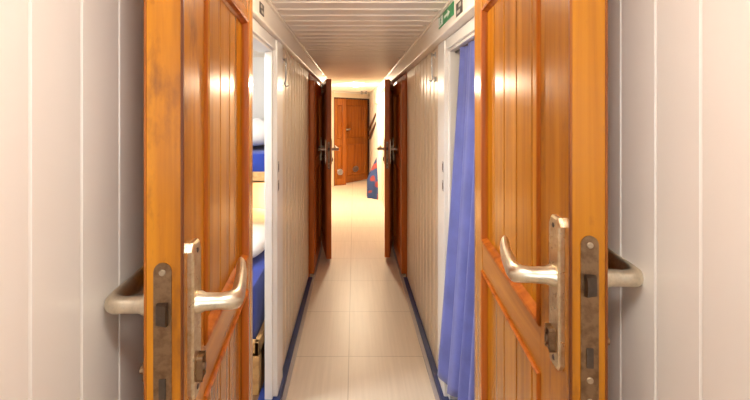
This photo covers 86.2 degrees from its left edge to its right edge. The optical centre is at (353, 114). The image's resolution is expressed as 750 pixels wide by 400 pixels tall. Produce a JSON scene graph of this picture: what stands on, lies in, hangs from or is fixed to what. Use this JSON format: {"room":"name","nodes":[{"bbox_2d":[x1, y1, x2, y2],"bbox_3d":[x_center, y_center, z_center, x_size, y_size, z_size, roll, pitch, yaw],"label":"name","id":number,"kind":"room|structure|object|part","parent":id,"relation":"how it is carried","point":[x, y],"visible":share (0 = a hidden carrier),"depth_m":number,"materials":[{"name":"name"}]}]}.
{"room":"ship interior","nodes":[
{"label":"ship interior","id":0,"kind":"room"},
{"bbox_2d":[0,0,319,399],"bbox_3d":[-0.415,0.458,1.925,0.050,1.885,7.050,0,0,0],"label":"wall","id":1,"kind":"structure","parent":0,"point":[72,71],"depth_m":0.57,"materials":[{"name":"beige paint"}]},
{"bbox_2d":[104,0,252,399],"bbox_3d":[-0.304,0.505,0.892,0.208,1.740,0.660,0,0,-5],"label":"door leaf","id":2,"kind":"structure","parent":1,"relation":"in","point":[195,276],"depth_m":0.62,"materials":[{"name":"brown wood"}]},
{"bbox_3d":[-0.352,0.286,0.666,0.070,0.044,0.144,0,0,-5],"label":"lever","id":3,"kind":"part","parent":2,"relation":"part of","materials":[{"name":"silver metal"}]},
{"bbox_3d":[-0.276,0.346,0.577,0.025,0.267,0.003,0,0,-5],"label":"lock plate","id":4,"kind":"part","parent":2,"relation":"part of","materials":[{"name":"silver metal"}]},
{"bbox_3d":[-0.247,0.315,0.620,0.009,0.240,0.041,0,0,-5],"label":"handle plate","id":5,"kind":"part","parent":2,"relation":"part of","materials":[{"name":"silver metal"}]},
{"bbox_3d":[-0.215,0.286,0.678,0.070,0.044,0.144,0,0,-5],"label":"lever","id":6,"kind":"part","parent":2,"relation":"part of","materials":[{"name":"silver metal"}]},
{"bbox_3d":[-0.305,0.067,0.900,0.028,0.663,0.427,0,0,-5],"label":"panel","id":7,"kind":"part","parent":2,"relation":"part of","materials":[{"name":"brown wood"}]},
{"bbox_3d":[-0.305,0.865,0.900,0.028,0.760,0.427,0,0,-5],"label":"panel","id":8,"kind":"part","parent":2,"relation":"part of","materials":[{"name":"brown wood"}]},
{"bbox_3d":[-0.305,0.442,0.900,0.051,0.087,0.428,0,0,-5],"label":"rail","id":9,"kind":"part","parent":2,"relation":"part of","materials":[{"name":"brown wood"}]},
{"bbox_3d":[-0.305,0.067,0.900,0.064,0.663,0.427,0,0,-5],"label":"panel moulding","id":10,"kind":"part","parent":2,"relation":"part of","materials":[{"name":"brown wood"}]},
{"bbox_3d":[-0.305,0.865,0.900,0.064,0.760,0.427,0,0,-5],"label":"panel moulding","id":11,"kind":"part","parent":2,"relation":"part of","materials":[{"name":"brown wood"}]},
{"bbox_3d":[-0.305,-0.315,0.900,0.051,0.100,0.428,0,0,-5],"label":"rail","id":12,"kind":"part","parent":2,"relation":"part of","materials":[{"name":"brown wood"}]},
{"bbox_2d":[260,2,263,16],"bbox_3d":[-0.364,-0.417,1.580,0.002,0.045,0.070,0,0,0],"label":"sticker","id":13,"kind":"object","parent":1,"relation":"attached to","point":[261,4],"visible":1,"depth_m":1.58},
{"bbox_2d":[253,19,282,399],"bbox_3d":[-0.416,0.517,1.605,0.098,1.765,0.950,0,0,0],"label":"trim","id":14,"kind":"structure","parent":1,"relation":"attached to","point":[263,41],"depth_m":1.93,"materials":[{"name":"white paint"}]},
{"bbox_2d":[283,58,288,86],"bbox_3d":[-0.372,-0.233,2.170,0.036,0.166,0.036,0,0,0],"label":"hook","id":15,"kind":"object","parent":1,"relation":"attached to","point":[285,59],"visible":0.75,"depth_m":2.17,"materials":[{"name":"grey metal"}]},
{"bbox_2d":[253,0,326,82],"bbox_3d":[-0.371,-0.425,1.925,0.037,0.119,7.050,0,0,0],"label":"trim","id":16,"kind":"structure","parent":1,"relation":"attached to","point":[272,21],"depth_m":2.08,"materials":[{"name":"paint"}]},
{"bbox_2d":[258,242,322,399],"bbox_3d":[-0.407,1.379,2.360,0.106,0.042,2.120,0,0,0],"label":"baseboard","id":17,"kind":"structure","parent":1,"relation":"attached to","point":[287,362],"depth_m":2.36,"materials":[{"name":"blue paint"}]},
{"bbox_2d":[308,73,317,276],"bbox_3d":[-0.417,0.513,3.830,0.066,1.774,0.804,0,0,0],"label":"trim","id":18,"kind":"structure","parent":1,"relation":"attached to","point":[310,77],"depth_m":3.45,"materials":[{"name":"brown wood"}]},
{"bbox_2d":[310,80,324,273],"bbox_3d":[-0.366,0.537,3.813,0.194,1.675,0.802,0,0,0],"label":"door leaf","id":19,"kind":"structure","parent":1,"relation":"in","point":[316,156],"depth_m":3.56,"materials":[{"name":"red wood"}]},
{"bbox_3d":[-0.366,-0.250,3.825,0.037,0.100,0.530,0,0,0],"label":"rail","id":20,"kind":"part","parent":19,"relation":"part of","materials":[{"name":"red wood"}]},
{"bbox_3d":[-0.366,0.443,3.825,0.037,0.085,0.530,0,0,0],"label":"rail","id":21,"kind":"part","parent":19,"relation":"part of","materials":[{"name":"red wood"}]},
{"bbox_3d":[-0.366,1.310,3.825,0.037,0.130,0.530,0,0,0],"label":"rail","id":22,"kind":"part","parent":19,"relation":"part of","materials":[{"name":"red wood"}]},
{"bbox_3d":[-0.366,0.100,3.825,0.014,0.600,0.529,0,0,0],"label":"panel","id":23,"kind":"part","parent":19,"relation":"part of","materials":[{"name":"red wood"}]},
{"bbox_3d":[-0.366,0.865,3.825,0.014,0.760,0.529,0,0,0],"label":"panel","id":24,"kind":"part","parent":19,"relation":"part of","materials":[{"name":"red wood"}]},
{"bbox_3d":[-0.366,0.100,3.825,0.050,0.600,0.529,0,0,0],"label":"panel moulding","id":25,"kind":"part","parent":19,"relation":"part of","materials":[{"name":"red wood"}]},
{"bbox_3d":[-0.366,0.865,3.825,0.050,0.760,0.529,0,0,0],"label":"panel moulding","id":26,"kind":"part","parent":19,"relation":"part of","materials":[{"name":"red wood"}]},
{"bbox_2d":[318,79,338,258],"bbox_3d":[-0.300,0.515,4.175,0.204,1.720,0.757,0,0,-9],"label":"door leaf","id":27,"kind":"structure","parent":1,"relation":"in","point":[327,159],"depth_m":3.82,"materials":[{"name":"red wood"}]},
{"bbox_3d":[-0.300,-0.292,4.181,0.047,0.105,0.520,0,0,-9],"label":"rail","id":28,"kind":"part","parent":27,"relation":"part of","materials":[{"name":"red wood"}]},
{"bbox_3d":[-0.300,1.310,4.181,0.047,0.130,0.520,0,0,-9],"label":"rail","id":29,"kind":"part","parent":27,"relation":"part of","materials":[{"name":"red wood"}]},
{"bbox_3d":[-0.300,0.080,4.181,0.060,0.640,0.519,0,0,-9],"label":"panel moulding","id":30,"kind":"part","parent":27,"relation":"part of","materials":[{"name":"red wood"}]},
{"bbox_3d":[-0.300,0.865,4.181,0.060,0.760,0.519,0,0,-9],"label":"panel moulding","id":31,"kind":"part","parent":27,"relation":"part of","materials":[{"name":"red wood"}]},
{"bbox_3d":[-0.300,0.080,4.181,0.024,0.640,0.519,0,0,-9],"label":"panel","id":32,"kind":"part","parent":27,"relation":"part of","materials":[{"name":"red wood"}]},
{"bbox_3d":[-0.300,0.865,4.181,0.024,0.760,0.519,0,0,-9],"label":"panel","id":33,"kind":"part","parent":27,"relation":"part of","materials":[{"name":"red wood"}]},
{"bbox_3d":[-0.241,0.387,3.815,0.025,0.267,0.003,0,0,-9],"label":"lock plate","id":34,"kind":"part","parent":27,"relation":"part of","materials":[{"name":"metal"}]},
{"bbox_2d":[253,57,264,118],"bbox_3d":[-1.115,0.458,1.780,1.350,1.885,3.220,0,0,0],"label":"wall","id":35,"kind":"structure","parent":0,"point":[258,62],"depth_m":3.36,"materials":[{"name":"white paint"}]},
{"bbox_2d":[253,179,434,399],"bbox_3d":[0.000,1.419,4.000,3.800,0.062,11.200,0,0,0],"label":"floor","id":36,"kind":"structure","parent":0,"point":[359,339],"depth_m":2.67,"materials":[{"name":"beige tile"}]},
{"bbox_2d":[253,172,264,394],"bbox_3d":[-0.885,0.769,2.665,0.830,1.238,1.370,0,0,0],"label":"bunk bed","id":37,"kind":"object","parent":36,"relation":"on","point":[258,177],"visible":0.1,"depth_m":2.08,"materials":[{"name":"brown wood"}]},
{"bbox_3d":[-0.495,1.292,2.005,0.050,0.193,0.050,0,0,0],"label":"post","id":38,"kind":"part","parent":37,"relation":"part of","materials":[{"name":"brown wood"}]},
{"bbox_2d":[253,250,264,338],"bbox_3d":[-0.885,1.017,2.670,0.770,0.314,1.310,0,0,0],"label":"mattress","id":39,"kind":"object","parent":37,"relation":"on","point":[259,260],"visible":0.04,"depth_m":2.14,"materials":[{"name":"blue fabric"}]},
{"bbox_2d":[253,208,264,257],"bbox_3d":[-0.860,0.790,2.720,0.660,0.136,1.120,0,0,0],"label":"pillow","id":40,"kind":"object","parent":39,"relation":"on","point":[258,213],"visible":0.13,"depth_m":2.55,"materials":[{"name":"white fabric"}]},
{"bbox_2d":[253,145,264,171],"bbox_3d":[-0.885,0.317,2.908,0.770,0.164,0.835,0,0,0],"label":"mattress","id":41,"kind":"object","parent":37,"relation":"on","point":[258,151],"visible":0.02,"depth_m":2.49,"materials":[{"name":"blue fabric"}]},
{"bbox_2d":[253,117,264,145],"bbox_3d":[-0.880,0.120,2.920,0.680,0.211,0.760,0,0,0],"label":"pillow","id":42,"kind":"object","parent":41,"relation":"on","point":[258,124],"visible":0.14,"depth_m":2.63,"materials":[{"name":"white fabric"}]},
{"bbox_3d":[-0.885,0.383,2.900,0.830,0.065,0.900,0,0,0],"label":"frame","id":43,"kind":"part","parent":37,"relation":"part of","materials":[{"name":"brown wood"}]},
{"bbox_3d":[-0.885,1.160,2.665,0.830,0.070,1.370,0,0,0],"label":"frame","id":44,"kind":"part","parent":37,"relation":"part of","materials":[{"name":"brown wood"}]},
{"bbox_3d":[-0.885,0.785,3.340,0.830,0.730,0.020,0,0,0],"label":"headboard","id":45,"kind":"part","parent":37,"relation":"part of","materials":[{"name":"white paint"}]},
{"bbox_2d":[367,157,377,199],"bbox_3d":[0.340,1.038,6.867,0.240,0.720,0.530,0,0,0],"label":"draped cloth","id":46,"kind":"object","parent":36,"relation":"on","point":[372,180],"visible":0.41,"depth_m":6.72,"materials":[{"name":"blue fabric"}]},
{"bbox_2d":[331,90,368,94],"bbox_3d":[-0.412,0.458,7.902,0.060,1.885,2.260,0,0,42],"label":"wall","id":47,"kind":"structure","parent":0,"point":[334,91],"depth_m":8.19,"materials":[{"name":"white paint"}]},
{"bbox_2d":[331,91,368,186],"bbox_3d":[-0.035,0.470,8.256,0.030,1.860,1.230,0,0,42],"label":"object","id":48,"kind":"structure","parent":47,"relation":"in","point":[342,95],"depth_m":7.84,"materials":[{"name":"paint"}]},
{"bbox_2d":[334,97,368,174],"bbox_3d":[-0.057,0.524,8.282,0.062,1.752,1.110,0,0,42],"label":"doorframe","id":49,"kind":"object","parent":47,"relation":"attached to","point":[334,97],"visible":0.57,"depth_m":8.67,"materials":[{"name":"brown wood"}]},
{"bbox_2d":[334,99,346,185],"bbox_3d":[-0.280,0.534,7.958,0.283,1.719,0.055,0,0,-26],"label":"door leaf","id":50,"kind":"structure","parent":49,"relation":"attached to","point":[340,129],"depth_m":7.94,"materials":[{"name":"brown wood"}]},
{"bbox_3d":[-0.286,-0.263,7.955,0.109,0.125,0.042,0,0,-26],"label":"rail","id":51,"kind":"part","parent":50,"relation":"part of","materials":[{"name":"brown wood"}]},
{"bbox_3d":[-0.286,0.540,7.955,0.109,0.120,0.042,0,0,-26],"label":"rail","id":52,"kind":"part","parent":50,"relation":"part of","materials":[{"name":"brown wood"}]},
{"bbox_3d":[-0.286,1.329,7.955,0.109,0.130,0.042,0,0,-26],"label":"rail","id":53,"kind":"part","parent":50,"relation":"part of","materials":[{"name":"brown wood"}]},
{"bbox_3d":[-0.286,0.140,7.955,0.108,0.680,0.055,0,0,-26],"label":"panel moulding","id":54,"kind":"part","parent":50,"relation":"part of","materials":[{"name":"brown wood"}]},
{"bbox_3d":[-0.286,0.932,7.955,0.108,0.664,0.055,0,0,-26],"label":"panel moulding","id":55,"kind":"part","parent":50,"relation":"part of","materials":[{"name":"brown wood"}]},
{"bbox_3d":[-0.286,0.140,7.955,0.108,0.680,0.019,0,0,-26],"label":"panel","id":56,"kind":"part","parent":50,"relation":"part of","materials":[{"name":"brown wood"}]},
{"bbox_3d":[-0.286,0.932,7.955,0.108,0.664,0.019,0,0,-26],"label":"panel","id":57,"kind":"part","parent":50,"relation":"part of","materials":[{"name":"brown wood"}]},
{"bbox_2d":[346,99,367,182],"bbox_3d":[0.041,0.534,8.373,0.127,1.719,0.794,0,0,42],"label":"door leaf","id":58,"kind":"structure","parent":49,"relation":"attached to","point":[356,110],"depth_m":8.43,"materials":[{"name":"brown wood"}]},
{"bbox_3d":[0.019,0.140,8.402,0.019,0.680,0.619,0,0,42],"label":"panel","id":59,"kind":"part","parent":58,"relation":"part of","materials":[{"name":"brown wood"}]},
{"bbox_3d":[0.019,0.932,8.402,0.019,0.664,0.619,0,0,42],"label":"panel","id":60,"kind":"part","parent":58,"relation":"part of","materials":[{"name":"brown wood"}]},
{"bbox_3d":[0.019,-0.263,8.402,0.042,0.125,0.620,0,0,42],"label":"rail","id":61,"kind":"part","parent":58,"relation":"part of","materials":[{"name":"brown wood"}]},
{"bbox_3d":[0.019,0.540,8.402,0.042,0.120,0.620,0,0,42],"label":"rail","id":62,"kind":"part","parent":58,"relation":"part of","materials":[{"name":"brown wood"}]},
{"bbox_3d":[0.019,1.329,8.402,0.042,0.130,0.620,0,0,42],"label":"rail","id":63,"kind":"part","parent":58,"relation":"part of","materials":[{"name":"brown wood"}]},
{"bbox_3d":[0.019,0.140,8.402,0.055,0.680,0.619,0,0,42],"label":"panel moulding","id":64,"kind":"part","parent":58,"relation":"part of","materials":[{"name":"brown wood"}]},
{"bbox_3d":[0.019,0.932,8.402,0.055,0.664,0.619,0,0,42],"label":"panel moulding","id":65,"kind":"part","parent":58,"relation":"part of","materials":[{"name":"brown wood"}]},
{"bbox_2d":[253,0,447,92],"bbox_3d":[0.000,-0.512,3.900,3.800,0.065,11.000,0,0,0],"label":"ceiling","id":66,"kind":"structure","parent":0,"point":[361,42],"depth_m":2.35,"materials":[{"name":"paint"}]},
{"bbox_2d":[369,86,381,199],"bbox_3d":[0.392,0.458,7.701,0.060,1.885,2.245,0,0,-2],"label":"wall","id":67,"kind":"structure","parent":0,"point":[375,141],"depth_m":6.91,"materials":[{"name":"white paint"}]},
{"bbox_2d":[368,113,375,130],"bbox_3d":[0.373,0.147,7.701,0.081,0.384,1.411,0,0,-3],"label":"handrail","id":68,"kind":"object","parent":67,"relation":"attached to","point":[373,119],"visible":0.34,"depth_m":7.64,"materials":[{"name":"brown wood"}]},
{"bbox_2d":[368,122,375,139],"bbox_3d":[0.373,0.307,7.626,0.081,0.394,1.263,0,0,-4],"label":"handrail","id":69,"kind":"object","parent":67,"relation":"attached to","point":[373,128],"visible":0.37,"depth_m":7.61,"materials":[{"name":"brown wood"}]},
{"bbox_2d":[375,89,377,103],"bbox_3d":[0.406,-0.315,6.780,0.109,0.250,0.280,0,0,0],"label":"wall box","id":70,"kind":"object","parent":67,"relation":"attached to","point":[376,90],"visible":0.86,"depth_m":6.64,"materials":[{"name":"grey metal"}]},
{"bbox_2d":[382,0,749,399],"bbox_3d":[0.480,0.458,2.500,0.050,1.885,8.200,0,0,0],"label":"wall","id":71,"kind":"structure","parent":0,"point":[679,70],"depth_m":0.58,"materials":[{"name":"beige paint"}]},
{"bbox_2d":[377,79,397,257],"bbox_3d":[0.375,0.515,4.196,0.204,1.720,0.716,0,0,9],"label":"door leaf","id":72,"kind":"structure","parent":71,"relation":"in","point":[388,161],"depth_m":3.86,"materials":[{"name":"red wood"}]},
{"bbox_3d":[0.321,0.387,3.856,0.025,0.267,0.003,0,0,9],"label":"lock plate","id":73,"kind":"part","parent":72,"relation":"part of","materials":[{"name":"metal"}]},
{"bbox_3d":[0.376,0.080,4.201,0.024,0.640,0.478,0,0,9],"label":"panel","id":74,"kind":"part","parent":72,"relation":"part of","materials":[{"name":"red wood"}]},
{"bbox_3d":[0.376,0.865,4.201,0.024,0.760,0.478,0,0,9],"label":"panel","id":75,"kind":"part","parent":72,"relation":"part of","materials":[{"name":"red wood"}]},
{"bbox_3d":[0.376,0.080,4.201,0.060,0.640,0.478,0,0,9],"label":"panel moulding","id":76,"kind":"part","parent":72,"relation":"part of","materials":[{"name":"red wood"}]},
{"bbox_3d":[0.376,0.865,4.201,0.060,0.760,0.478,0,0,9],"label":"panel moulding","id":77,"kind":"part","parent":72,"relation":"part of","materials":[{"name":"red wood"}]},
{"bbox_2d":[391,80,405,273],"bbox_3d":[0.431,0.537,3.813,0.194,1.675,0.802,0,0,0],"label":"door leaf","id":78,"kind":"structure","parent":71,"relation":"in","point":[399,92],"depth_m":3.63,"materials":[{"name":"red wood"}]},
{"bbox_3d":[0.406,0.355,4.160,0.009,0.240,0.041,0,0,0],"label":"handle plate","id":79,"kind":"part","parent":78,"relation":"part of","materials":[{"name":"silver metal"}]},
{"bbox_3d":[0.431,-0.250,3.825,0.037,0.100,0.530,0,0,0],"label":"rail","id":80,"kind":"part","parent":78,"relation":"part of","materials":[{"name":"red wood"}]},
{"bbox_3d":[0.431,0.443,3.825,0.037,0.085,0.530,0,0,0],"label":"rail","id":81,"kind":"part","parent":78,"relation":"part of","materials":[{"name":"red wood"}]},
{"bbox_3d":[0.431,1.310,3.825,0.037,0.130,0.530,0,0,0],"label":"rail","id":82,"kind":"part","parent":78,"relation":"part of","materials":[{"name":"red wood"}]},
{"bbox_3d":[0.431,0.100,3.825,0.050,0.600,0.529,0,0,0],"label":"panel moulding","id":83,"kind":"part","parent":78,"relation":"part of","materials":[{"name":"red wood"}]},
{"bbox_3d":[0.431,0.865,3.825,0.050,0.760,0.529,0,0,0],"label":"panel moulding","id":84,"kind":"part","parent":78,"relation":"part of","materials":[{"name":"red wood"}]},
{"bbox_3d":[0.431,0.100,3.825,0.014,0.600,0.529,0,0,0],"label":"panel","id":85,"kind":"part","parent":78,"relation":"part of","materials":[{"name":"red wood"}]},
{"bbox_3d":[0.431,0.865,3.825,0.014,0.760,0.529,0,0,0],"label":"panel","id":86,"kind":"part","parent":78,"relation":"part of","materials":[{"name":"red wood"}]},
{"bbox_2d":[396,72,406,276],"bbox_3d":[0.482,0.513,3.830,0.066,1.774,0.804,0,0,0],"label":"trim","id":87,"kind":"structure","parent":71,"relation":"attached to","point":[403,77],"depth_m":3.43,"materials":[{"name":"brown wood"}]},
{"bbox_2d":[392,243,449,399],"bbox_3d":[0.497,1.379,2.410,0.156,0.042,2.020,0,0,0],"label":"baseboard","id":88,"kind":"structure","parent":71,"relation":"attached to","point":[429,354],"depth_m":2.42,"materials":[{"name":"blue paint"}]},
{"bbox_2d":[378,0,474,92],"bbox_3d":[0.412,-0.425,2.500,0.086,0.119,8.200,0,0,0],"label":"trim","id":89,"kind":"structure","parent":71,"relation":"attached to","point":[432,36],"depth_m":2.14,"materials":[{"name":"paint"}]},
{"bbox_2d":[429,52,435,81],"bbox_3d":[0.437,-0.268,2.235,0.036,0.166,0.036,0,0,0],"label":"hook","id":90,"kind":"object","parent":71,"relation":"attached to","point":[432,54],"visible":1,"depth_m":2.23,"materials":[{"name":"grey metal"}]},
{"bbox_3d":[0.431,-0.257,2.237,0.027,0.144,0.013,0,0,31],"label":"hook arm","id":91,"kind":"part","parent":90,"relation":"part of","materials":[{"name":"grey metal"}]},
{"bbox_2d":[439,1,453,28],"bbox_3d":[0.407,-0.439,1.780,0.005,0.054,0.280,0,0,0],"label":"exit sign","id":92,"kind":"object","parent":71,"relation":"attached to","point":[448,13],"visible":1,"depth_m":1.75,"materials":[{"name":"green plastic"}]},
{"bbox_2d":[438,16,474,399],"bbox_3d":[0.481,0.517,1.665,0.098,1.765,0.830,0,0,0],"label":"trim","id":93,"kind":"structure","parent":71,"relation":"attached to","point":[448,60],"depth_m":1.93,"materials":[{"name":"white paint"}]},
{"bbox_2d":[456,0,462,16],"bbox_3d":[0.409,-0.416,1.555,0.002,0.052,0.090,0,0,0],"label":"sticker","id":94,"kind":"object","parent":71,"relation":"attached to","point":[459,6],"visible":1,"depth_m":1.55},
{"bbox_2d":[475,0,643,399],"bbox_3d":[0.388,0.487,0.962,0.207,1.775,0.761,0,0,6],"label":"door leaf","id":95,"kind":"structure","parent":71,"relation":"in","point":[545,266],"depth_m":0.71,"materials":[{"name":"brown wood"}]},
{"bbox_3d":[0.389,0.030,0.965,0.063,0.705,0.488,0,0,6],"label":"panel moulding","id":96,"kind":"part","parent":95,"relation":"part of","materials":[{"name":"brown wood"}]},
{"bbox_3d":[0.389,0.857,0.965,0.063,0.777,0.488,0,0,6],"label":"panel moulding","id":97,"kind":"part","parent":95,"relation":"part of","materials":[{"name":"brown wood"}]},
{"bbox_3d":[0.389,0.425,0.965,0.050,0.085,0.489,0,0,6],"label":"rail","id":98,"kind":"part","parent":95,"relation":"part of","materials":[{"name":"brown wood"}]},
{"bbox_3d":[0.389,0.030,0.965,0.027,0.705,0.488,0,0,6],"label":"panel","id":99,"kind":"part","parent":95,"relation":"part of","materials":[{"name":"brown wood"}]},
{"bbox_3d":[0.389,0.857,0.965,0.027,0.777,0.488,0,0,6],"label":"panel","id":100,"kind":"part","parent":95,"relation":"part of","materials":[{"name":"brown wood"}]},
{"bbox_3d":[0.292,0.253,0.699,0.070,0.044,0.144,0,0,6],"label":"lever","id":101,"kind":"part","parent":95,"relation":"part of","materials":[{"name":"silver metal"}]},
{"bbox_3d":[0.324,0.282,0.640,0.009,0.240,0.041,0,0,6],"label":"handle plate","id":102,"kind":"part","parent":95,"relation":"part of","materials":[{"name":"silver metal"}]},
{"bbox_3d":[0.351,0.314,0.597,0.025,0.267,0.003,0,0,6],"label":"lock plate","id":103,"kind":"part","parent":95,"relation":"part of","materials":[{"name":"metal"}]},
{"bbox_3d":[0.428,0.253,0.685,0.070,0.044,0.144,0,0,6],"label":"lever","id":104,"kind":"part","parent":95,"relation":"part of","materials":[{"name":"silver metal"}]},
{"bbox_3d":[0.486,-0.300,1.632,0.010,0.010,0.545,0,0,0],"label":"rail","id":105,"kind":"object","parent":71,"relation":"attached to","visible":0},
{"bbox_2d":[437,40,474,399],"bbox_3d":[0.438,0.449,1.621,0.121,1.495,0.572,0,0,0],"label":"curtain","id":106,"kind":"object","parent":105,"relation":"hanging from","point":[456,357],"visible":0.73,"depth_m":1.65,"materials":[{"name":"blue fabric"}]}
]}

